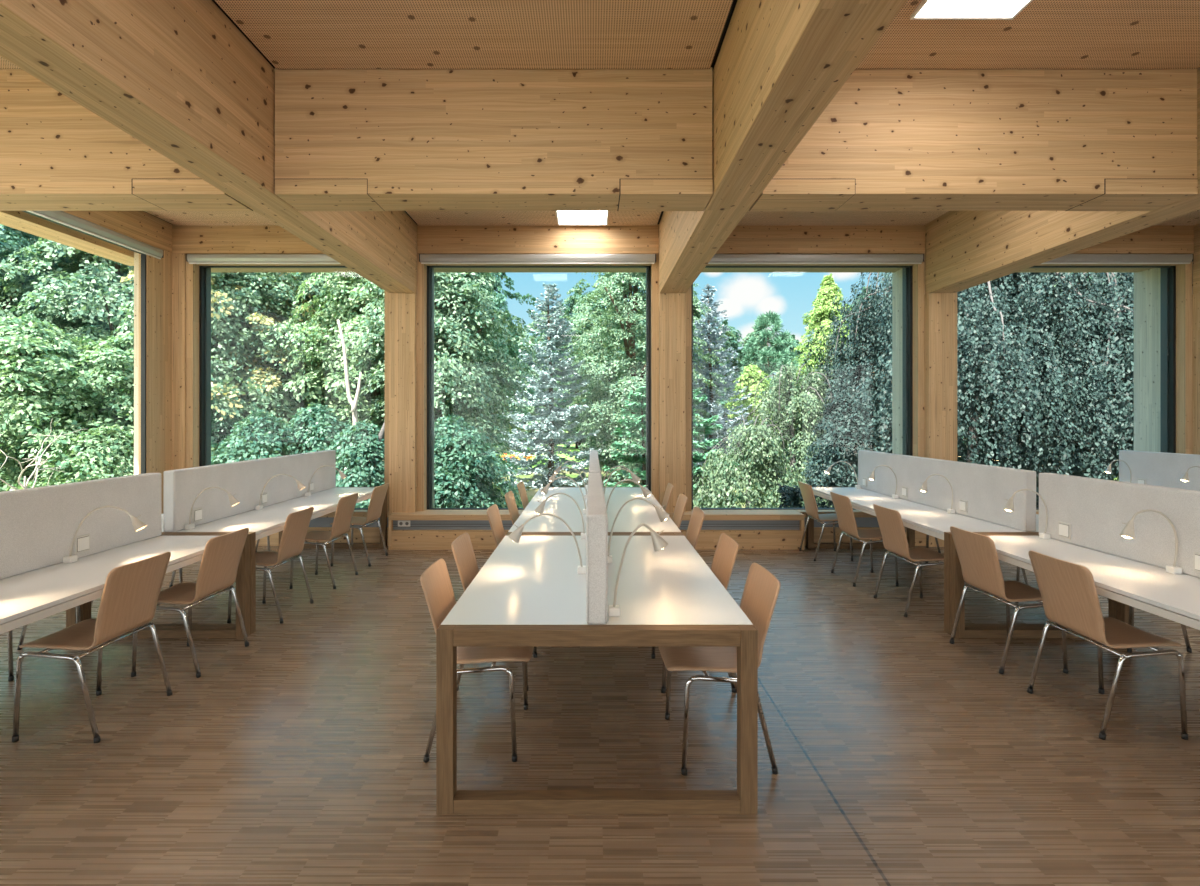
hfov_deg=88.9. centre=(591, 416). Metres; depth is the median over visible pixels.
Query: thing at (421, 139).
cross beam
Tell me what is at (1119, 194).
joint
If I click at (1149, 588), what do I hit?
table
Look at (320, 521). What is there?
grille
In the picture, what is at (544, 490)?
desk lamp
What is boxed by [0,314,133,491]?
tree
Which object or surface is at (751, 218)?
board
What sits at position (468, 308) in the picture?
tree
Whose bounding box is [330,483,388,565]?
chair
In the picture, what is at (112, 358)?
tree
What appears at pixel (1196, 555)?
power socket
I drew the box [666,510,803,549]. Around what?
wall
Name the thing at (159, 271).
column
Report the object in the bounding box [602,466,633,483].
desk lamp
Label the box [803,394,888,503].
round shrub
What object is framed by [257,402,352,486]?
bush
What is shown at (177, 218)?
board
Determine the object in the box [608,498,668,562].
desk lamp
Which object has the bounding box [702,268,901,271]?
beam
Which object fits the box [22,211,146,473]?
window
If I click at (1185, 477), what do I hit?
desk lamp
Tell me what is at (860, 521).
grille
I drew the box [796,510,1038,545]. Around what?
wall
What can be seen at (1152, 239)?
lintel
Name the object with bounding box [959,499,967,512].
power socket
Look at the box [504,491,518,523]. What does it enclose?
chair
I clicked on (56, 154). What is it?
cross beam
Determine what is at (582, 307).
tree
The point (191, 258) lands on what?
roller blind
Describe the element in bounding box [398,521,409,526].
wall socket
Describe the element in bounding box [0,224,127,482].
maple tree
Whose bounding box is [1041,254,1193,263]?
roller blind
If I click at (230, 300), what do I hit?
maple tree
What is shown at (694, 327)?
tree
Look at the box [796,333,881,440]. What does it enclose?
tree
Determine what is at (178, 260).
column
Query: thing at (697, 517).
chair
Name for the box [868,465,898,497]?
desk lamp
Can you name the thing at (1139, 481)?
power socket
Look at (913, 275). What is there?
window
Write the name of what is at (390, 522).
trim
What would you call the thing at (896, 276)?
facade fin
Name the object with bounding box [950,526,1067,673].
chair
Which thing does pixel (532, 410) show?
tree
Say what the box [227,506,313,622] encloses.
chair
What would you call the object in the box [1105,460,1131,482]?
desk lamp
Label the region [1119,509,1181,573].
desk lamp
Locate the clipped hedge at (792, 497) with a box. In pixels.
[777,484,1038,507]
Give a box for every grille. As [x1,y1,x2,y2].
[309,517,387,526]
[804,517,878,526]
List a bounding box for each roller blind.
[28,211,163,258]
[186,254,340,263]
[419,254,655,263]
[708,254,923,263]
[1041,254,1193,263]
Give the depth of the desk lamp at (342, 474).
6.63 m
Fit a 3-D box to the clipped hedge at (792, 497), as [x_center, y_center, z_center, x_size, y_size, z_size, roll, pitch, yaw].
[7.903,1.797,10.536,9.275,1.303,0.923,0,0,0]
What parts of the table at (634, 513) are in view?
rail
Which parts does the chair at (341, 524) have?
leg, rail, leg, seat, leg, backrest, leg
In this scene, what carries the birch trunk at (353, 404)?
on the ground at (531, 493)
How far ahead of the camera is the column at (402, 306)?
7.50 m
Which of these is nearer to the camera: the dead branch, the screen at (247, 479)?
the screen at (247, 479)
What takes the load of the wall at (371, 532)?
attached to the wall at (428, 529)
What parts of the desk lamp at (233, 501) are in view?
lamp shade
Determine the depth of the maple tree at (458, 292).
13.72 m
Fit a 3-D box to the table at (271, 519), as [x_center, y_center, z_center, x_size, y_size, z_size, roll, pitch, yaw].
[-3.145,1.227,5.976,1.290,0.740,2.987,0,0,0]
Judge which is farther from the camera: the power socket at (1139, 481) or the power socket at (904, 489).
the power socket at (1139, 481)
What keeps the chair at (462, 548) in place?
on the floor
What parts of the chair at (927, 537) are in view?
leg, leg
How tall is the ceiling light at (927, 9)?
0.026 m
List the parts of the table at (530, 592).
leg, rail, rail, leg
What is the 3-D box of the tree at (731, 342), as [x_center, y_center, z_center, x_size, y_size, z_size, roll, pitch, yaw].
[10.239,-2.384,45.764,5.671,9.864,6.344,0,0,3]
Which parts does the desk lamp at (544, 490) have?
lamp shade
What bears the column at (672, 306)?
on the floor
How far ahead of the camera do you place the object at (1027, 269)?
8.19 m
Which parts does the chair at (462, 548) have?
backrest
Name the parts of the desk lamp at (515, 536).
lamp shade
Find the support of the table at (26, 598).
on the floor
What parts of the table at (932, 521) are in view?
leg, leg, leg, rail, leg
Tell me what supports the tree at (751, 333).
on the ground at (531, 493)
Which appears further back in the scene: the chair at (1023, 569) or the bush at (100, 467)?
the bush at (100, 467)
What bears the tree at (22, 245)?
on the ground at (531, 493)
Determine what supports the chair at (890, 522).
on the floor
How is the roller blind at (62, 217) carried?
attached to the window at (143, 256)
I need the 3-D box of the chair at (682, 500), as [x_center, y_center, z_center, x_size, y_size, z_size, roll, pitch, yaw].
[0.632,1.178,5.850,0.532,0.842,0.530,0,0,-1]
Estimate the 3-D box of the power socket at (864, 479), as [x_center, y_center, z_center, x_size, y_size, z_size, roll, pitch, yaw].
[3.208,0.772,7.200,0.016,0.104,0.110,0,0,0]
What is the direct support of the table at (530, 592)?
on the floor
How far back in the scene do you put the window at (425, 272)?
7.66 m
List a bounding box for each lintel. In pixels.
[64,211,171,252]
[172,224,323,253]
[417,224,658,253]
[716,225,924,253]
[1071,225,1193,253]
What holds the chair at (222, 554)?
on the floor
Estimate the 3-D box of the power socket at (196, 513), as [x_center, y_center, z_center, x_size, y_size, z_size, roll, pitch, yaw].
[-3.091,0.772,4.800,0.016,0.104,0.110,0,0,0]
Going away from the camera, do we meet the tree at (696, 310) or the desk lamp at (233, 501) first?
the desk lamp at (233, 501)
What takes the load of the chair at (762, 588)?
on the floor
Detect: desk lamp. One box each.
[63,506,146,562]
[185,486,239,528]
[255,474,305,509]
[305,465,346,495]
[508,513,585,573]
[534,493,585,538]
[540,476,585,513]
[549,467,586,497]
[554,461,587,487]
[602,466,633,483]
[604,468,640,493]
[606,479,651,509]
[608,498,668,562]
[609,523,667,615]
[824,461,860,487]
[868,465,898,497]
[919,474,954,513]
[1003,489,1050,538]
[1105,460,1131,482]
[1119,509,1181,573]
[1180,466,1199,481]
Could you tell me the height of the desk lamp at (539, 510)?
0.321 m
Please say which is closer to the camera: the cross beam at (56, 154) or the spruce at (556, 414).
the cross beam at (56, 154)
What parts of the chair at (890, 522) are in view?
leg, backrest, leg, seat, leg, rail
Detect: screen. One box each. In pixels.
[0,473,160,578]
[164,450,335,531]
[586,473,607,623]
[589,450,600,472]
[858,450,1035,531]
[1039,473,1199,577]
[1119,450,1199,490]
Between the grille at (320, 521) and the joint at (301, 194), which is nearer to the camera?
the joint at (301, 194)
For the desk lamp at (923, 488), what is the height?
0.349 m
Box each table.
[0,534,249,637]
[83,487,386,634]
[436,534,757,813]
[507,487,682,533]
[806,487,1116,634]
[950,534,1199,637]
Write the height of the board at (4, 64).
0.030 m
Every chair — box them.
[7,605,80,681]
[12,551,171,742]
[91,568,182,607]
[131,527,248,677]
[169,569,176,587]
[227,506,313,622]
[256,536,269,551]
[289,493,358,588]
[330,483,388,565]
[420,558,533,762]
[451,532,536,690]
[486,504,504,547]
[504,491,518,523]
[517,481,528,508]
[651,533,738,692]
[659,562,780,775]
[662,483,672,510]
[672,493,687,528]
[685,506,704,548]
[798,481,852,560]
[830,492,898,586]
[873,504,943,616]
[904,526,940,562]
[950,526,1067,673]
[1015,566,1107,602]
[1021,568,1027,584]
[1027,550,1187,739]
[1127,606,1191,652]
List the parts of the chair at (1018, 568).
leg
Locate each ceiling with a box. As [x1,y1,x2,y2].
[144,0,736,223]
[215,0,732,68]
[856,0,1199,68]
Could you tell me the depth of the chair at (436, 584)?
2.97 m
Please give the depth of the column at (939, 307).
7.50 m
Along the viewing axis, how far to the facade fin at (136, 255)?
7.56 m
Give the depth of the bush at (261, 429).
11.92 m
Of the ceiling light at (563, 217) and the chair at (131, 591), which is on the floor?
the chair at (131, 591)
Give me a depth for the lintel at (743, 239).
7.57 m
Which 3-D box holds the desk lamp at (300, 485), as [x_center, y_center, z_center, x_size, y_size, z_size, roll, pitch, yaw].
[-2.885,0.693,5.683,0.430,0.328,0.068,0,0,-11]
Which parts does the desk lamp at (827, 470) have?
lamp shade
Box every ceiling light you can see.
[556,211,608,224]
[910,0,1032,19]
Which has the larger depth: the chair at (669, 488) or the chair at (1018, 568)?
the chair at (669, 488)
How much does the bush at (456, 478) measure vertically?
2.924 m
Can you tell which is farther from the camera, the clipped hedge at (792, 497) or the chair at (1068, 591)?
the clipped hedge at (792, 497)
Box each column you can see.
[139,251,171,513]
[172,254,185,469]
[389,293,416,513]
[659,293,685,511]
[925,293,954,546]
[1192,293,1199,454]
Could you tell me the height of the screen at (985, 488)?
0.452 m
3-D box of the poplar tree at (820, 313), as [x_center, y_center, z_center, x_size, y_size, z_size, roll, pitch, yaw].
[12.526,-2.650,32.907,4.164,10.110,4.693,0,0,-2]
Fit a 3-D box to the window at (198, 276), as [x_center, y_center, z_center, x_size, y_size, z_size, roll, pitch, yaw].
[-3.764,-0.417,7.735,2.548,3.201,0.280,0,0,0]
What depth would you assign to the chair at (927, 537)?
7.14 m
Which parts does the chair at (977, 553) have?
leg, backrest, seat, leg, leg, rail, leg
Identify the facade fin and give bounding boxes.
[134,252,138,474]
[892,269,901,454]
[1134,262,1192,451]
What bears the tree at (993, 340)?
on the ground at (531, 493)
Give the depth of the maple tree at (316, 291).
15.56 m
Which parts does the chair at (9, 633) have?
leg, leg, leg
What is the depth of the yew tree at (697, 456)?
14.14 m
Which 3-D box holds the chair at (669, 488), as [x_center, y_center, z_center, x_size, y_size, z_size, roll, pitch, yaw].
[0.632,1.178,6.820,0.532,0.842,0.530,0,0,1]
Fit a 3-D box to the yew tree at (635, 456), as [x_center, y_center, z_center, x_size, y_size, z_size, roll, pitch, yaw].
[1.117,0.878,14.045,2.004,3.228,2.172,0,0,14]
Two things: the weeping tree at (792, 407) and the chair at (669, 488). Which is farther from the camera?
the weeping tree at (792, 407)
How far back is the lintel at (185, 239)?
7.57 m
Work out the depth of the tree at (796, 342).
49.24 m
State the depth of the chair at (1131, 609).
4.14 m
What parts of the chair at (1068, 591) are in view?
leg, backrest, leg, leg, seat, rail, leg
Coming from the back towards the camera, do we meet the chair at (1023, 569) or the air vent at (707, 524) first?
the air vent at (707, 524)
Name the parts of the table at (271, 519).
leg, rail, leg, leg, leg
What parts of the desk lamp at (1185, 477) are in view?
lamp shade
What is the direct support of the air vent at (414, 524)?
in the wall at (428, 529)
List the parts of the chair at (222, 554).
leg, rail, leg, leg, seat, backrest, leg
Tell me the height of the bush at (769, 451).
2.495 m
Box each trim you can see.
[388,520,392,549]
[800,520,803,549]
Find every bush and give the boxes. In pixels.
[17,425,133,488]
[211,399,267,464]
[211,407,310,464]
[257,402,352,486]
[328,420,384,507]
[434,413,521,507]
[494,404,525,449]
[693,414,831,507]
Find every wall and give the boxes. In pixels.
[256,510,388,545]
[388,510,523,549]
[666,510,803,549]
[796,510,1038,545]
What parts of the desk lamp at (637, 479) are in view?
lamp shade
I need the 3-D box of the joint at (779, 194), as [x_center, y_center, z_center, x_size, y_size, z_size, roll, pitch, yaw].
[1.476,-1.567,4.338,0.633,0.106,0.349,0,0,0]
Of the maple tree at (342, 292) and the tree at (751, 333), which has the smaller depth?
the maple tree at (342, 292)
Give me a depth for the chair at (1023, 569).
5.69 m
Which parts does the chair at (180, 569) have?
leg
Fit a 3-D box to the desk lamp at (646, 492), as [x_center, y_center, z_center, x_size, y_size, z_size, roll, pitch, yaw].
[0.265,0.666,4.670,0.384,0.381,0.068,0,0,0]
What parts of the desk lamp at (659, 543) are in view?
lamp shade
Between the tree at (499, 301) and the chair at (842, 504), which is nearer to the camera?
the chair at (842, 504)
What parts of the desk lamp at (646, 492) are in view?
lamp shade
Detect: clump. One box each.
[505,454,519,467]
[520,455,533,469]
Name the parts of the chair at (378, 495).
leg, leg, seat, leg, backrest, leg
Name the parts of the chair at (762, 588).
leg, leg, seat, rail, leg, backrest, leg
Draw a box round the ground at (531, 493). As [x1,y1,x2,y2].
[480,430,1118,507]
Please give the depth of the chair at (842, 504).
5.95 m
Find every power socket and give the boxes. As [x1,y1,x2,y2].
[74,534,89,553]
[192,507,201,522]
[260,492,266,504]
[308,482,313,491]
[863,477,866,486]
[902,486,907,497]
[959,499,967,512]
[1058,521,1071,538]
[1137,478,1145,484]
[1193,552,1199,572]
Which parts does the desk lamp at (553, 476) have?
lamp shade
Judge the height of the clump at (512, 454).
1.012 m
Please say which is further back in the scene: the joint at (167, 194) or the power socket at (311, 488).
the power socket at (311, 488)
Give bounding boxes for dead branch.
[0,421,84,489]
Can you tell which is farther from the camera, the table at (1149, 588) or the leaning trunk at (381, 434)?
the leaning trunk at (381, 434)
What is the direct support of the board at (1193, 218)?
attached to the ceiling at (734, 2)
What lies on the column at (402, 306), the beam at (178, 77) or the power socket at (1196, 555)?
the beam at (178, 77)
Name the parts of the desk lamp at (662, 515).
lamp shade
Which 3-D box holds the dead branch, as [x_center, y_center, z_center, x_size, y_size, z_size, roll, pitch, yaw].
[-8.343,1.216,8.597,2.267,2.368,1.988,0,0,0]
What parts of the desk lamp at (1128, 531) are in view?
lamp shade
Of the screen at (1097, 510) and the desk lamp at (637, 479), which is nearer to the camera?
the screen at (1097, 510)
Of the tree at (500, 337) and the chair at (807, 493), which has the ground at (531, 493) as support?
the tree at (500, 337)
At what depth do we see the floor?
2.90 m
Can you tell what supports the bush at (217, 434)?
on the ground at (531, 493)
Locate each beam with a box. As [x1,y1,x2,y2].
[0,0,416,293]
[0,69,248,210]
[0,211,133,265]
[211,268,353,271]
[275,67,712,210]
[434,268,645,271]
[659,0,906,293]
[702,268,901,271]
[749,69,1196,210]
[925,67,1199,293]
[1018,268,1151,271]
[1193,223,1199,293]
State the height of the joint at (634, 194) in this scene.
0.106 m
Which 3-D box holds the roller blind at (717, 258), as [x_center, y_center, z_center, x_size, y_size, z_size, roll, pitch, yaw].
[2.640,-1.948,7.579,2.904,0.115,0.083,0,0,0]
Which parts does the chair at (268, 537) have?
leg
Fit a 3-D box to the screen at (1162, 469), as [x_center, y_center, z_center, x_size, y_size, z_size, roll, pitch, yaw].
[6.420,0.630,5.979,0.090,0.452,2.867,0,0,0]
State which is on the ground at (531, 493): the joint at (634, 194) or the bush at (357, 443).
the bush at (357, 443)
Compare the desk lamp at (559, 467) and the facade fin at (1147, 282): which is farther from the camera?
the facade fin at (1147, 282)
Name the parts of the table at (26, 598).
leg, rail, leg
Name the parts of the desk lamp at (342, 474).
lamp shade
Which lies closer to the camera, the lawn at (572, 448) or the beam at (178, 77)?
the beam at (178, 77)
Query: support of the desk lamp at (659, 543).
on the table at (530, 592)
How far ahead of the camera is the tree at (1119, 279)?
14.06 m
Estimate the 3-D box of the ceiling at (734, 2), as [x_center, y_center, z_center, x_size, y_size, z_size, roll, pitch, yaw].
[1.950,-2.589,-0.925,17.900,0.340,19.350,0,0,0]
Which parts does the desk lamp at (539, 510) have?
lamp shade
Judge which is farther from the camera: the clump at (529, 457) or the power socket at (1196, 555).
the clump at (529, 457)
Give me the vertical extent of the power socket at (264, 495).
0.104 m
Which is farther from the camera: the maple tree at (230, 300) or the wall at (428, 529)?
the maple tree at (230, 300)
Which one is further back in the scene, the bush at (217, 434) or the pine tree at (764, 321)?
the pine tree at (764, 321)
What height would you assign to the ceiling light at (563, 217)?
0.026 m
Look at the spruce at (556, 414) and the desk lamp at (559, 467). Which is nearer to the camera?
the desk lamp at (559, 467)
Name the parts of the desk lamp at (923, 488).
lamp shade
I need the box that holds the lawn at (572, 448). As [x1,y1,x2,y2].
[487,445,602,469]
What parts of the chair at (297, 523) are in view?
leg, rail, leg, leg, seat, backrest, leg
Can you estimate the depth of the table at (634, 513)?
5.41 m
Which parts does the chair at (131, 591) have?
leg, rail, seat, leg, leg, backrest, leg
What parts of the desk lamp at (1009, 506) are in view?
lamp shade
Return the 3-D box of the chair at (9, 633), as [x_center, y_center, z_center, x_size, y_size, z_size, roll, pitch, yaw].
[-3.717,1.178,3.950,0.532,0.842,0.530,0,0,0]
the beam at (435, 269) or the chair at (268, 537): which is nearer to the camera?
the chair at (268, 537)
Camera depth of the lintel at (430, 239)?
7.57 m
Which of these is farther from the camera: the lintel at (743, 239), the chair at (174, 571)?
the lintel at (743, 239)
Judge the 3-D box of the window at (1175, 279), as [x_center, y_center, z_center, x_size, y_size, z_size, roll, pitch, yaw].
[5.950,-0.417,7.735,3.000,3.201,0.280,0,0,0]
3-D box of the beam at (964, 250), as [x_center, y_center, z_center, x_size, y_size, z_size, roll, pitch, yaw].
[4.290,-1.947,0.295,0.320,0.864,14.590,0,0,0]
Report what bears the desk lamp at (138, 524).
on the table at (26, 598)
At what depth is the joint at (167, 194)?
4.19 m
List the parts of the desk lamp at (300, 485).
lamp shade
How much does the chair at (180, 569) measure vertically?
0.842 m
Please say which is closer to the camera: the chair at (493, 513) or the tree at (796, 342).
the chair at (493, 513)
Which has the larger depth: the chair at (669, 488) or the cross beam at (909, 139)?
the chair at (669, 488)
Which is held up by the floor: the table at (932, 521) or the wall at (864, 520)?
the table at (932, 521)
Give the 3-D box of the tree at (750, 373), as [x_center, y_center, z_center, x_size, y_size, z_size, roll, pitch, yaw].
[7.294,0.129,27.053,3.295,4.980,3.012,0,0,7]
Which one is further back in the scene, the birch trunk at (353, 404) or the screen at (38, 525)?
the birch trunk at (353, 404)
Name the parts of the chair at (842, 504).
leg, backrest, leg, seat, leg, rail, leg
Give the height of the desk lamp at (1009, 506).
0.349 m
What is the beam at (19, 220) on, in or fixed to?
attached to the facade fin at (136, 255)
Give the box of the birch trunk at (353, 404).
[337,319,361,424]
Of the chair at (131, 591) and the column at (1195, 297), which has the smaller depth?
the chair at (131, 591)
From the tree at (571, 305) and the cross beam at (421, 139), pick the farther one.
the tree at (571, 305)
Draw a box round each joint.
[132,179,252,210]
[275,179,383,210]
[617,179,712,210]
[749,179,855,210]
[1066,179,1197,210]
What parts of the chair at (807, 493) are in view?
leg, backrest, leg, seat, leg, leg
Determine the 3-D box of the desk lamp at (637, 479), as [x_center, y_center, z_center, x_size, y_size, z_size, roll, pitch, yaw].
[0.263,0.666,5.665,0.385,0.381,0.068,0,0,-5]
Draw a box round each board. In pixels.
[0,56,20,68]
[145,210,277,225]
[406,211,661,225]
[737,210,947,225]
[1153,211,1199,225]
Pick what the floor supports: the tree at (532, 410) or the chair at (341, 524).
the chair at (341, 524)
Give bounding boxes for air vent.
[393,520,512,529]
[680,520,799,529]
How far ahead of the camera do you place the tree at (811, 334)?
48.06 m
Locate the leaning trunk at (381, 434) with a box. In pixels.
[364,422,384,506]
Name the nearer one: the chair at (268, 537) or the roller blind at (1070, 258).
the chair at (268, 537)
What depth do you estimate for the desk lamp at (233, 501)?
4.69 m
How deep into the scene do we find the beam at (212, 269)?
8.24 m
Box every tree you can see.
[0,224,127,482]
[0,237,273,486]
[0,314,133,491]
[0,331,228,490]
[3,228,65,459]
[102,270,343,432]
[211,272,383,447]
[260,272,487,452]
[340,272,539,500]
[447,308,497,423]
[451,272,539,448]
[492,324,557,440]
[511,306,568,440]
[533,287,620,448]
[547,272,645,462]
[555,272,723,484]
[588,297,727,467]
[602,386,645,486]
[693,295,740,439]
[693,389,743,503]
[696,319,757,447]
[721,363,778,450]
[723,362,851,495]
[726,330,793,406]
[740,310,801,423]
[772,334,808,399]
[777,272,1133,498]
[780,273,850,391]
[793,334,815,373]
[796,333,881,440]
[823,286,887,365]
[964,272,1133,487]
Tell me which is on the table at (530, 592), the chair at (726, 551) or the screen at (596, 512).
the screen at (596, 512)
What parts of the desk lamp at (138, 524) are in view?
lamp shade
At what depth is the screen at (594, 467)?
5.39 m
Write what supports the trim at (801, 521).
attached to the wall at (751, 529)
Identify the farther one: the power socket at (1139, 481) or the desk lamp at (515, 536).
the power socket at (1139, 481)
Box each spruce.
[493,283,601,490]
[693,284,757,481]
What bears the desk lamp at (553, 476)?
on the table at (634, 513)
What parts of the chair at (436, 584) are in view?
leg, backrest, leg, rail, seat, leg, leg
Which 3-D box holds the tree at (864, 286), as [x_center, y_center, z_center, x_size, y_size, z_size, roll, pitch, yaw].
[17.778,-2.981,40.347,6.480,11.097,7.833,0,0,31]
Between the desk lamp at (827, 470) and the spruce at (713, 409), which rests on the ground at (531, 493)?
the spruce at (713, 409)
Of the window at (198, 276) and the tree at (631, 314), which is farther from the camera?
the tree at (631, 314)
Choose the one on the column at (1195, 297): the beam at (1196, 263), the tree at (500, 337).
the beam at (1196, 263)
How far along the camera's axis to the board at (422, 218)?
7.29 m
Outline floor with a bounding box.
[0,546,1199,885]
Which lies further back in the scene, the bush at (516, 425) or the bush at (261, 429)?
the bush at (516, 425)
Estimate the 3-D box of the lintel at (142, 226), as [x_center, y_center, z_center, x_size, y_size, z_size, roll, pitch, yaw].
[-5.295,-2.199,0.385,0.200,0.361,14.770,0,0,0]
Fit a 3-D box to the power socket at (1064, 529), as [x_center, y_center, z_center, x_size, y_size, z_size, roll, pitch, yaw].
[3.208,0.772,4.157,0.016,0.104,0.110,0,0,0]
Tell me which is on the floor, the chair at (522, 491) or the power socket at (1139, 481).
the chair at (522, 491)
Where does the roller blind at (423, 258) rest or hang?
attached to the window at (425, 272)
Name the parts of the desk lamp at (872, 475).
lamp shade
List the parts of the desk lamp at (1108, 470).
lamp shade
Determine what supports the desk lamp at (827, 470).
on the table at (932, 521)
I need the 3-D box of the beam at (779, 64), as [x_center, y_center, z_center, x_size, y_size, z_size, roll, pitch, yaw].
[0.990,-1.947,0.295,0.320,0.864,14.590,0,0,0]
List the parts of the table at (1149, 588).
leg, rail, leg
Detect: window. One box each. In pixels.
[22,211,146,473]
[186,261,388,510]
[417,254,658,510]
[686,254,924,510]
[955,262,1191,509]
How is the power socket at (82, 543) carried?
attached to the screen at (38, 525)
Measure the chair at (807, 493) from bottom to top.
0.842 m
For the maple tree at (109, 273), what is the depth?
14.12 m
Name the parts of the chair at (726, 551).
leg, backrest, leg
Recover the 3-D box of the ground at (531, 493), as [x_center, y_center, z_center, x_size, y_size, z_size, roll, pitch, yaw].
[0.000,2.597,35.000,180.000,0.400,150.000,0,0,0]
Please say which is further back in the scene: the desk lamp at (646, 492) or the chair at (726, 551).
the desk lamp at (646, 492)

